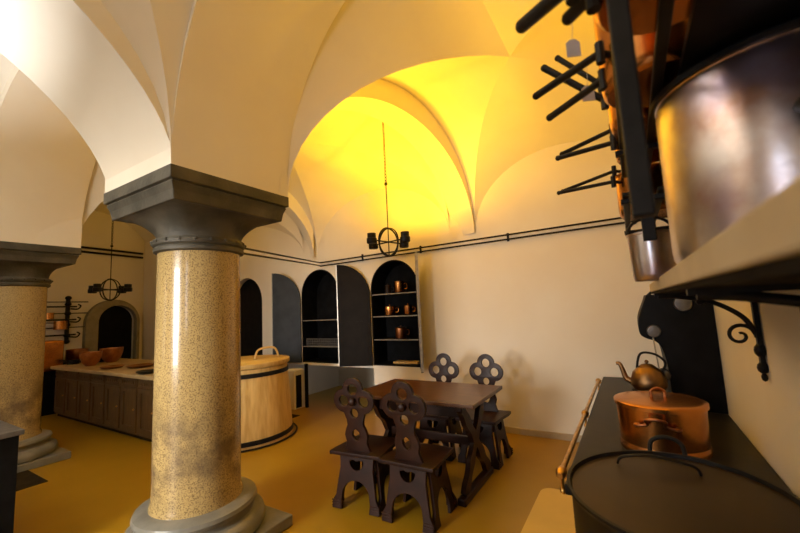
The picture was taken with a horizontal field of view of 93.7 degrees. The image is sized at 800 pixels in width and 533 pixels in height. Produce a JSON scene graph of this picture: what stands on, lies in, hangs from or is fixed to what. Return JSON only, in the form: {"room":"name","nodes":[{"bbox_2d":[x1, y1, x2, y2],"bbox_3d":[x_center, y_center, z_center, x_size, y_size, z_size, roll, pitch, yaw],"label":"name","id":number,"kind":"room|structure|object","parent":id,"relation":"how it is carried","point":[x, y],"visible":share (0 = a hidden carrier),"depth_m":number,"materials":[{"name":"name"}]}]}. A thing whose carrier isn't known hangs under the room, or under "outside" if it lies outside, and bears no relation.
{"room":"historic interior","nodes":[
{"label":"historic interior","id":0,"kind":"room"},
{"bbox_2d":[45,210,144,359],"bbox_3d":[-7.576,0.049,5.868,0.160,5.050,7.210,-7,-7,31],"label":"wall","id":1,"kind":"structure","parent":0,"point":[74,281],"depth_m":7.84,"materials":[{"name":"paint"}]},
{"bbox_2d":[45,296,87,343],"bbox_3d":[-6.697,0.993,6.809,0.178,0.930,1.660,-7,-7,31],"label":"pot rack","id":2,"kind":"object","parent":1,"relation":"attached to","point":[66,335],"visible":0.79,"depth_m":7.27,"materials":[{"name":"metal"}]},
{"bbox_2d":[46,313,53,318],"bbox_3d":[-6.551,0.915,6.901,0.140,0.120,0.280,-7,-7,31],"label":"copper pot","id":3,"kind":"object","parent":2,"relation":"hanging from","point":[49,315],"visible":0.61,"depth_m":6.92,"materials":[{"name":"metal"}]},
{"bbox_2d":[53,321,67,329],"bbox_3d":[-6.453,1.106,7.025,0.200,0.160,0.340,-7,-7,31],"label":"copper pot","id":4,"kind":"object","parent":2,"relation":"on","point":[57,325],"visible":0.98,"depth_m":7.01,"materials":[{"name":"metal"}]},
{"bbox_2d":[82,300,139,358],"bbox_3d":[-6.014,1.687,7.827,0.140,1.980,0.960,-7,-7,31],"label":"trim","id":5,"kind":"structure","parent":1,"relation":"attached to","point":[91,320],"depth_m":7.62,"materials":[{"name":"grey stone"}]},
{"bbox_2d":[81,246,142,258],"bbox_3d":[-6.361,-0.334,7.705,0.044,0.184,1.951,-7,-7,31],"label":"rods","id":6,"kind":"object","parent":1,"relation":"attached to","point":[85,247],"visible":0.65,"depth_m":7.99,"materials":[{"name":"metal"}]},
{"bbox_2d":[98,306,131,358],"bbox_3d":[-6.116,1.769,7.972,0.050,1.860,0.690,-7,-7,31],"label":"door","id":7,"kind":"structure","parent":1,"relation":"in","point":[115,323],"depth_m":8.05,"materials":[{"name":"black paint"}]},
{"bbox_2d":[142,241,156,359],"bbox_3d":[-5.474,0.225,8.502,0.650,5.020,0.310,-7,-7,31],"label":"wall pier","id":8,"kind":"object","parent":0,"point":[150,260],"visible":0.14,"depth_m":8.33,"materials":[{"name":"paint"}]},
{"bbox_2d":[13,386,579,532],"bbox_3d":[-2.826,2.102,3.581,10.070,0.100,8.800,-7,-7,31],"label":"floor","id":9,"kind":"structure","parent":0,"point":[106,477],"depth_m":3.37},
{"bbox_2d":[0,420,24,532],"bbox_3d":[-3.132,1.486,2.212,1.130,0.850,1.030,-7,-7,31],"label":"base cabinet","id":10,"kind":"object","parent":9,"relation":"on","point":[9,433],"visible":1,"depth_m":2.33,"materials":[{"name":"paint"}]},
{"bbox_2d":[16,470,47,490],"bbox_3d":[-3.735,2.107,3.701,0.600,0.006,0.230,-7,-7,31],"label":"floor grate","id":11,"kind":"object","parent":9,"relation":"on","point":[25,479],"visible":0.67,"depth_m":3.67,"materials":[{"name":"black metal"}]},
{"bbox_2d":[0,241,81,472],"bbox_3d":[-4.387,0.989,4.237,0.890,2.410,0.890,-7,-7,31],"label":"granite column","id":12,"kind":"structure","parent":9,"relation":"on","point":[26,269],"depth_m":4.13,"materials":[{"name":"stone"}]},
{"bbox_2d":[7,218,81,247],"bbox_3d":[-4.509,-1.468,4.512,0.880,2.540,0.880,-7,-7,31],"label":"arch","id":13,"kind":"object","parent":12,"relation":"on","point":[68,233],"depth_m":4.39,"materials":[{"name":"paint"}]},
{"bbox_2d":[0,66,95,243],"bbox_3d":[-3.029,-1.629,3.727,2.488,2.540,0.880,-6,-7,27],"label":"vaulted ceiling","id":14,"kind":"structure","parent":12,"relation":"on","point":[46,165],"depth_m":4.07,"materials":[{"name":"paint"}]},
{"bbox_2d":[41,340,63,415],"bbox_3d":[-6.375,1.915,6.369,0.650,1.240,0.820,-7,-7,31],"label":"boiler","id":15,"kind":"object","parent":9,"relation":"on","point":[54,349],"visible":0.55,"depth_m":6.42,"materials":[{"name":"black paint"}]},
{"bbox_2d":[50,358,153,441],"bbox_3d":[-4.149,1.956,5.832,3.520,0.820,1.010,-7,-7,31],"label":"kitchen counter","id":16,"kind":"object","parent":9,"relation":"on","point":[120,400],"depth_m":5.34,"materials":[{"name":"brown wood"}]},
{"bbox_2d":[60,359,79,364],"bbox_3d":[-5.741,1.656,6.511,0.332,0.084,0.186,-3,-6,3],"label":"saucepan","id":17,"kind":"object","parent":16,"relation":"on","point":[76,361],"visible":0.97,"depth_m":6.45,"materials":[{"name":"metal"}]},
{"bbox_2d":[79,351,102,365],"bbox_3d":[-5.068,1.513,6.148,0.300,0.220,0.300,-7,-7,31],"label":"copper bowl","id":18,"kind":"object","parent":16,"relation":"on","point":[92,358],"visible":0.97,"depth_m":6.06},
{"bbox_2d":[50,358,153,380],"bbox_3d":[-4.168,1.574,5.875,3.520,0.050,1.010,-7,-7,31],"label":"countertop","id":19,"kind":"structure","parent":16,"relation":"on","point":[125,372],"depth_m":5.65,"materials":[{"name":"beige stone"}]},
{"bbox_2d":[100,347,123,362],"bbox_3d":[-5.053,1.550,6.572,0.340,0.240,0.340,-7,-7,31],"label":"copper bowl","id":20,"kind":"object","parent":16,"relation":"on","point":[113,354],"visible":0.9,"depth_m":6.47,"materials":[{"name":"orange metal"}]},
{"bbox_2d":[99,364,124,369],"bbox_3d":[-4.328,1.513,5.643,0.320,0.035,0.320,-7,-7,31],"label":"dish","id":21,"kind":"object","parent":16,"relation":"on","point":[118,365],"visible":0.98,"depth_m":5.62,"materials":[{"name":"brown wood"}]},
{"bbox_2d":[125,363,153,368],"bbox_3d":[-3.878,1.488,5.614,0.380,0.035,0.380,-7,-7,31],"label":"dish","id":22,"kind":"object","parent":16,"relation":"on","point":[143,365],"visible":0.95,"depth_m":5.60,"materials":[{"name":"brown wood"}]},
{"bbox_2d":[136,369,153,373],"bbox_3d":[-3.303,1.383,4.936,0.300,0.035,0.300,-7,-7,31],"label":"dish","id":23,"kind":"object","parent":16,"relation":"on","point":[147,371],"visible":0.61,"depth_m":4.87,"materials":[{"name":"metal"}]},
{"bbox_2d":[103,163,292,532],"bbox_3d":[-1.427,0.666,2.667,0.890,2.410,0.890,-7,-7,31],"label":"granite column","id":24,"kind":"structure","parent":9,"relation":"on","point":[198,221],"depth_m":2.45,"materials":[{"name":"stone"}]},
{"bbox_2d":[0,0,169,179],"bbox_3d":[-2.751,-1.948,1.000,0.880,2.540,3.740,-7,-7,31],"label":"arch","id":25,"kind":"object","parent":24,"relation":"on","point":[75,52],"depth_m":2.18,"materials":[{"name":"paint"}]},
{"bbox_2d":[105,148,170,192],"bbox_3d":[-1.549,-1.790,2.942,0.880,2.540,0.880,-7,-7,31],"label":"trim","id":26,"kind":"structure","parent":24,"relation":"on","point":[162,159],"depth_m":2.40,"materials":[{"name":"paint"}]},
{"bbox_2d":[241,346,297,452],"bbox_3d":[-2.010,1.603,4.814,1.342,1.085,1.312,-7,-7,31],"label":"wooden tub","id":27,"kind":"object","parent":9,"relation":"on","point":[266,411],"visible":0.56,"depth_m":4.43,"materials":[{"name":"brown wood"}]},
{"bbox_2d":[288,368,304,409],"bbox_3d":[-1.712,1.974,6.073,0.268,0.600,0.220,-7,-7,31],"label":"box","id":28,"kind":"object","parent":9,"relation":"on","point":[296,375],"visible":0.64,"depth_m":5.98,"materials":[{"name":"paint"}]},
{"bbox_2d":[304,364,308,407],"bbox_3d":[-1.506,1.917,6.045,0.040,0.685,0.040,-7,-7,31],"label":"post","id":29,"kind":"object","parent":9,"relation":"on","point":[305,365],"visible":1,"depth_m":6.03,"materials":[{"name":"black metal"}]},
{"bbox_2d":[330,377,398,516],"bbox_3d":[-0.273,1.370,3.044,0.450,0.981,0.445,-6,-7,25],"label":"carved chair","id":30,"kind":"object","parent":9,"relation":"on","point":[366,448],"visible":0.84,"depth_m":2.89,"materials":[{"name":"brown wood"}]},
{"bbox_2d":[378,381,457,532],"bbox_3d":[0.126,1.323,2.801,0.450,0.981,0.445,-7,-7,30],"label":"carved chair","id":31,"kind":"object","parent":9,"relation":"on","point":[420,459],"visible":1,"depth_m":2.66,"materials":[{"name":"brown wood"}]},
{"bbox_2d":[352,379,501,506],"bbox_3d":[0.264,1.490,3.352,1.160,0.760,0.730,-7,-7,31],"label":"trestle table","id":32,"kind":"object","parent":9,"relation":"on","point":[446,399],"visible":0.7,"depth_m":3.20,"materials":[{"name":"brown wood"}]},
{"bbox_2d":[418,353,461,460],"bbox_3d":[0.412,1.440,3.973,0.450,0.981,0.445,-7,-7,30],"label":"carved chair","id":33,"kind":"object","parent":9,"relation":"on","point":[440,423],"visible":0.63,"depth_m":3.91,"materials":[{"name":"brown wood"}]},
{"bbox_2d":[455,354,512,469],"bbox_3d":[0.821,1.393,3.736,0.450,0.981,0.445,-7,-8,32],"label":"carved chair","id":34,"kind":"object","parent":9,"relation":"on","point":[492,421],"visible":0.77,"depth_m":3.66,"materials":[{"name":"brown wood"}]},
{"bbox_2d":[521,488,575,532],"bbox_3d":[0.792,1.694,2.036,0.440,0.012,2.100,-7,-7,31],"label":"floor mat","id":35,"kind":"object","parent":9,"relation":"on","point":[552,511],"visible":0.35,"depth_m":2.63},
{"bbox_2d":[556,377,791,495],"bbox_3d":[1.737,1.355,2.528,0.866,0.701,2.620,-7,-7,31],"label":"range","id":36,"kind":"object","parent":9,"relation":"on","point":[730,445],"visible":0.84,"depth_m":2.12,"materials":[{"name":"metal"}]},
{"bbox_2d":[614,387,712,459],"bbox_3d":[1.378,0.799,1.982,0.418,0.317,0.458,-3,-6,0],"label":"copper pot","id":37,"kind":"object","parent":36,"relation":"on","point":[642,415],"visible":0.97,"depth_m":1.84,"materials":[{"name":"orange metal"}]},
{"bbox_2d":[637,292,728,413],"bbox_3d":[2.117,0.587,2.892,0.450,0.878,0.630,-7,-7,31],"label":"housing","id":38,"kind":"object","parent":36,"relation":"on","point":[685,331],"visible":0.84,"depth_m":2.62,"materials":[{"name":"black paint"}]},
{"bbox_3d":[1.698,0.922,2.552,0.190,0.169,0.190,-7,-7,31],"label":"trivet","id":39,"kind":"object","parent":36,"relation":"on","visible":0},
{"bbox_2d":[616,351,667,390],"bbox_3d":[1.687,0.713,2.598,0.212,0.252,0.271,-1,-7,-19],"label":"kettle","id":40,"kind":"object","parent":39,"relation":"on","point":[646,376],"visible":0.99,"depth_m":2.52,"materials":[{"name":"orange metal"}]},
{"bbox_2d":[567,435,799,532],"bbox_3d":[0.874,1.109,1.115,0.612,0.960,0.705,-7,-7,31],"label":"cooking pot","id":41,"kind":"object","parent":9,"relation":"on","point":[616,491],"visible":1,"depth_m":1.12,"materials":[{"name":"metal"}]},
{"bbox_3d":[-6.078,2.176,7.037,0.690,0.840,0.620,-7,-7,31],"label":"stove","id":42,"kind":"object","parent":9,"relation":"on","visible":0},
{"bbox_2d":[65,348,88,360],"bbox_3d":[-6.088,1.657,7.073,0.340,0.200,0.340,-7,-7,31],"label":"copper pot","id":43,"kind":"object","parent":42,"relation":"on","point":[70,354],"visible":0.59,"depth_m":6.93,"materials":[{"name":"orange metal"}]},
{"bbox_2d":[0,0,659,256],"bbox_3d":[-3.383,-1.304,3.325,9.870,1.860,7.110,-7,-7,31],"label":"ceiling","id":44,"kind":"structure","parent":0,"point":[467,62],"depth_m":3.60,"materials":[{"name":"paint"}]},
{"bbox_2d":[88,221,131,300],"bbox_3d":[-4.355,-0.354,5.670,0.469,1.749,0.469,-9,-9,42],"label":"chandelier","id":45,"kind":"object","parent":44,"relation":"hanging from","point":[95,288],"visible":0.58,"depth_m":5.58,"materials":[{"name":"metal"}]},
{"bbox_2d":[367,122,409,256],"bbox_3d":[-0.165,-1.003,4.309,0.469,1.804,0.469,-3,-6,-2],"label":"chandelier","id":46,"kind":"object","parent":44,"relation":"hanging from","point":[404,239],"visible":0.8,"depth_m":4.21,"materials":[{"name":"metal"}]},
{"bbox_2d":[288,364,374,394],"bbox_3d":[-0.787,1.859,6.589,2.170,0.950,1.590,-7,-7,31],"label":"wall","id":47,"kind":"structure","parent":0,"point":[320,378],"depth_m":7.32,"materials":[{"name":"paint"}]},
{"bbox_2d":[240,141,667,434],"bbox_3d":[-1.433,-0.205,6.314,9.870,5.050,0.160,-7,-7,31],"label":"wall","id":48,"kind":"structure","parent":0,"point":[557,312],"depth_m":4.42,"materials":[{"name":"paint"}]},
{"bbox_2d":[240,279,262,355],"bbox_3d":[-2.783,1.330,7.095,0.900,2.210,0.040,-7,-7,31],"label":"door","id":49,"kind":"structure","parent":48,"relation":"in","point":[250,293],"depth_m":7.13,"materials":[{"name":"black paint"}]},
{"bbox_2d":[244,248,320,265],"bbox_3d":[-1.299,-0.085,4.559,0.019,0.309,3.049,-3,-6,0],"label":"rods","id":50,"kind":"object","parent":48,"relation":"attached to","point":[250,249],"visible":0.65,"depth_m":3.91,"materials":[{"name":"metal"}]},
{"bbox_2d":[285,192,313,257],"bbox_3d":[-2.876,-1.424,5.585,3.111,2.550,0.380,1,-7,-31],"label":"trim","id":51,"kind":"structure","parent":48,"relation":"attached to","point":[294,211],"depth_m":6.13,"materials":[{"name":"paint"}]},
{"bbox_2d":[271,269,338,363],"bbox_3d":[-1.433,0.826,6.297,1.373,1.500,0.498,-5,-7,21],"label":"upper cabinet","id":52,"kind":"object","parent":48,"relation":"attached to","point":[319,292],"depth_m":6.31,"materials":[{"name":"black paint"}]},
{"bbox_2d":[280,79,474,234],"bbox_3d":[-0.166,-1.730,4.051,0.350,2.550,2.625,-9,-9,44],"label":"trim","id":53,"kind":"structure","parent":48,"relation":"attached to","point":[385,101],"depth_m":4.38,"materials":[{"name":"paint"}]},
{"bbox_2d":[336,252,423,372],"bbox_3d":[-0.193,0.661,5.370,1.497,1.500,0.744,-7,-7,31],"label":"upper cabinet","id":54,"kind":"object","parent":48,"relation":"attached to","point":[354,304],"visible":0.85,"depth_m":5.55,"materials":[{"name":"black paint"}]},
{"bbox_2d":[385,284,393,293],"bbox_3d":[-0.166,0.327,5.547,0.125,0.155,0.093,-6,-7,27],"label":"copper pot","id":55,"kind":"object","parent":54,"relation":"on","point":[387,287],"visible":0.94,"depth_m":5.51,"materials":[{"name":"orange metal"}]},
{"bbox_2d":[384,305,398,315],"bbox_3d":[-0.144,0.640,5.512,0.186,0.165,0.176,3,-9,-44],"label":"copper pot","id":56,"kind":"object","parent":54,"relation":"on","point":[389,310],"visible":1,"depth_m":5.44,"materials":[{"name":"orange metal"}]},
{"bbox_2d":[375,293,413,295],"bbox_3d":[0.002,0.398,5.491,0.760,0.010,0.325,-7,-7,31],"label":"shelf","id":57,"kind":"object","parent":54,"relation":"attached to","point":[376,294],"depth_m":5.60,"materials":[{"name":"black paint"}]},
{"bbox_2d":[380,337,418,338],"bbox_3d":[0.034,1.043,5.419,0.760,0.010,0.325,-7,-7,31],"label":"shelf","id":58,"kind":"object","parent":54,"relation":"attached to","point":[380,337],"depth_m":5.51,"materials":[{"name":"black paint"}]},
{"bbox_2d":[394,281,406,292],"bbox_3d":[-0.004,0.302,5.457,0.171,0.170,0.154,3,-9,-42],"label":"mug","id":59,"kind":"object","parent":54,"relation":"on","point":[398,285],"visible":0.86,"depth_m":5.39,"materials":[{"name":"orange metal"}]},
{"bbox_2d":[395,326,409,338],"bbox_3d":[0.018,0.940,5.389,0.179,0.185,0.166,3,-9,-43],"label":"mug","id":60,"kind":"object","parent":54,"relation":"on","point":[400,332],"visible":1,"depth_m":5.32,"materials":[{"name":"orange metal"}]},
{"bbox_2d":[393,360,419,363],"bbox_3d":[0.109,1.359,5.326,0.400,0.030,0.140,-7,-7,31],"label":"wooden board","id":61,"kind":"object","parent":54,"relation":"in","point":[397,361],"visible":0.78,"depth_m":5.29,"materials":[{"name":"brown wood"}]},
{"bbox_2d":[404,304,414,314],"bbox_3d":[0.126,0.609,5.355,0.148,0.165,0.125,2,-8,-38],"label":"mug","id":62,"kind":"object","parent":54,"relation":"on","point":[407,308],"visible":0.97,"depth_m":5.30,"materials":[{"name":"orange metal"}]},
{"bbox_2d":[376,415,581,441],"bbox_3d":[0.896,1.946,4.592,2.900,0.070,0.020,-7,-7,31],"label":"baseboard","id":63,"kind":"structure","parent":48,"relation":"attached to","point":[521,431],"depth_m":4.18,"materials":[{"name":"paint"}]},
{"bbox_2d":[320,216,667,266],"bbox_3d":[0.703,-0.282,4.880,4.700,0.106,0.040,-7,-7,31],"label":"rods","id":64,"kind":"object","parent":48,"relation":"attached to","point":[506,234],"visible":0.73,"depth_m":4.60,"materials":[{"name":"metal"}]},
{"bbox_2d":[713,290,799,497],"bbox_3d":[0.895,-0.954,0.649,0.100,5.050,7.310,-7,-7,31],"label":"wall","id":65,"kind":"structure","parent":0,"point":[767,413],"depth_m":1.63,"materials":[{"name":"paint"}]},
{"bbox_2d":[171,0,345,196],"bbox_3d":[-0.032,-1.969,2.019,2.690,2.540,0.880,-7,-7,31],"label":"arch","id":66,"kind":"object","parent":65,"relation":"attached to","point":[245,66],"depth_m":2.53,"materials":[{"name":"paint"}]},
{"bbox_2d":[606,0,799,240],"bbox_3d":[0.722,-0.717,0.879,0.460,1.352,1.750,-7,-7,31],"label":"rack","id":67,"kind":"object","parent":65,"relation":"attached to","point":[713,25],"visible":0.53,"depth_m":0.58,"materials":[{"name":"metal"}]},
{"bbox_2d":[541,55,656,137],"bbox_3d":[0.580,-0.505,1.060,0.308,0.281,0.158,-7,-7,31],"label":"saucepan","id":68,"kind":"object","parent":67,"relation":"on","point":[546,69],"visible":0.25,"depth_m":1.03,"materials":[{"name":"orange metal"}]},
{"bbox_2d":[581,80,594,101],"bbox_3d":[0.500,-0.487,1.002,0.032,0.094,0.003,-3,-6,6],"label":"paper tag","id":69,"kind":"object","parent":68,"relation":"hanging from","point":[591,97],"visible":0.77,"depth_m":1.00,"materials":[{"name":"white paper"}]},
{"bbox_2d":[515,0,691,35],"bbox_3d":[0.343,-0.484,0.605,0.334,0.164,0.208,-7,-7,31],"label":"saucepan","id":70,"kind":"object","parent":67,"relation":"on","point":[644,13],"visible":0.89,"depth_m":0.62,"materials":[{"name":"orange metal"}]},
{"bbox_2d":[555,124,659,164],"bbox_3d":[0.722,-0.410,1.285,0.368,0.128,0.178,-7,-7,31],"label":"saucepan","id":71,"kind":"object","parent":67,"relation":"on","point":[613,143],"visible":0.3,"depth_m":1.28,"materials":[{"name":"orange metal"}]},
{"bbox_2d":[532,15,688,120],"bbox_3d":[0.484,-0.512,0.868,0.375,0.262,0.218,-7,-7,31],"label":"saucepan","id":72,"kind":"object","parent":67,"relation":"on","point":[645,43],"visible":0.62,"depth_m":0.81,"materials":[{"name":"orange metal"}]},
{"bbox_2d":[566,28,580,57],"bbox_3d":[0.408,-0.540,0.887,0.032,0.094,0.003,-3,-6,6],"label":"paper tag","id":73,"kind":"object","parent":72,"relation":"hanging from","point":[573,49],"visible":0.86,"depth_m":0.88,"materials":[{"name":"white paper"}]},
{"bbox_2d":[557,162,667,220],"bbox_3d":[0.837,-0.281,1.462,0.422,0.201,0.208,-7,-7,31],"label":"saucepan","id":74,"kind":"object","parent":67,"relation":"on","point":[621,184],"visible":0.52,"depth_m":1.41,"materials":[{"name":"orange metal"}]},
{"bbox_2d":[625,216,676,281],"bbox_3d":[0.850,-0.079,1.272,0.142,0.252,0.140,-7,-7,31],"label":"hanging pot","id":75,"kind":"object","parent":67,"relation":"hanging from","point":[650,260],"visible":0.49,"depth_m":1.22,"materials":[{"name":"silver metal"}]},
{"bbox_2d":[654,292,768,381],"bbox_3d":[1.435,0.317,1.739,0.385,0.404,0.048,-7,-7,31],"label":"shelf bracket","id":76,"kind":"object","parent":65,"relation":"attached to","point":[759,349],"visible":0.91,"depth_m":1.67,"materials":[{"name":"metal"}]},
{"bbox_2d":[649,176,799,293],"bbox_3d":[0.587,-0.015,0.440,0.385,0.050,3.160,-7,-7,31],"label":"wall shelf","id":77,"kind":"object","parent":65,"relation":"attached to","point":[762,247],"visible":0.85,"depth_m":0.29,"materials":[{"name":"paint"}]},
{"bbox_2d":[649,17,799,263],"bbox_3d":[0.731,-0.214,0.710,0.397,0.390,0.454,-7,-7,31],"label":"stock pot","id":78,"kind":"object","parent":77,"relation":"on","point":[728,125],"visible":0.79,"depth_m":0.65,"materials":[{"name":"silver metal"}]},
{"bbox_2d":[686,283,799,307],"bbox_3d":[0.752,0.228,0.636,0.385,0.404,0.048,-7,-7,31],"label":"shelf bracket","id":79,"kind":"object","parent":65,"relation":"attached to","point":[757,294],"visible":1,"depth_m":0.70,"materials":[{"name":"metal"}]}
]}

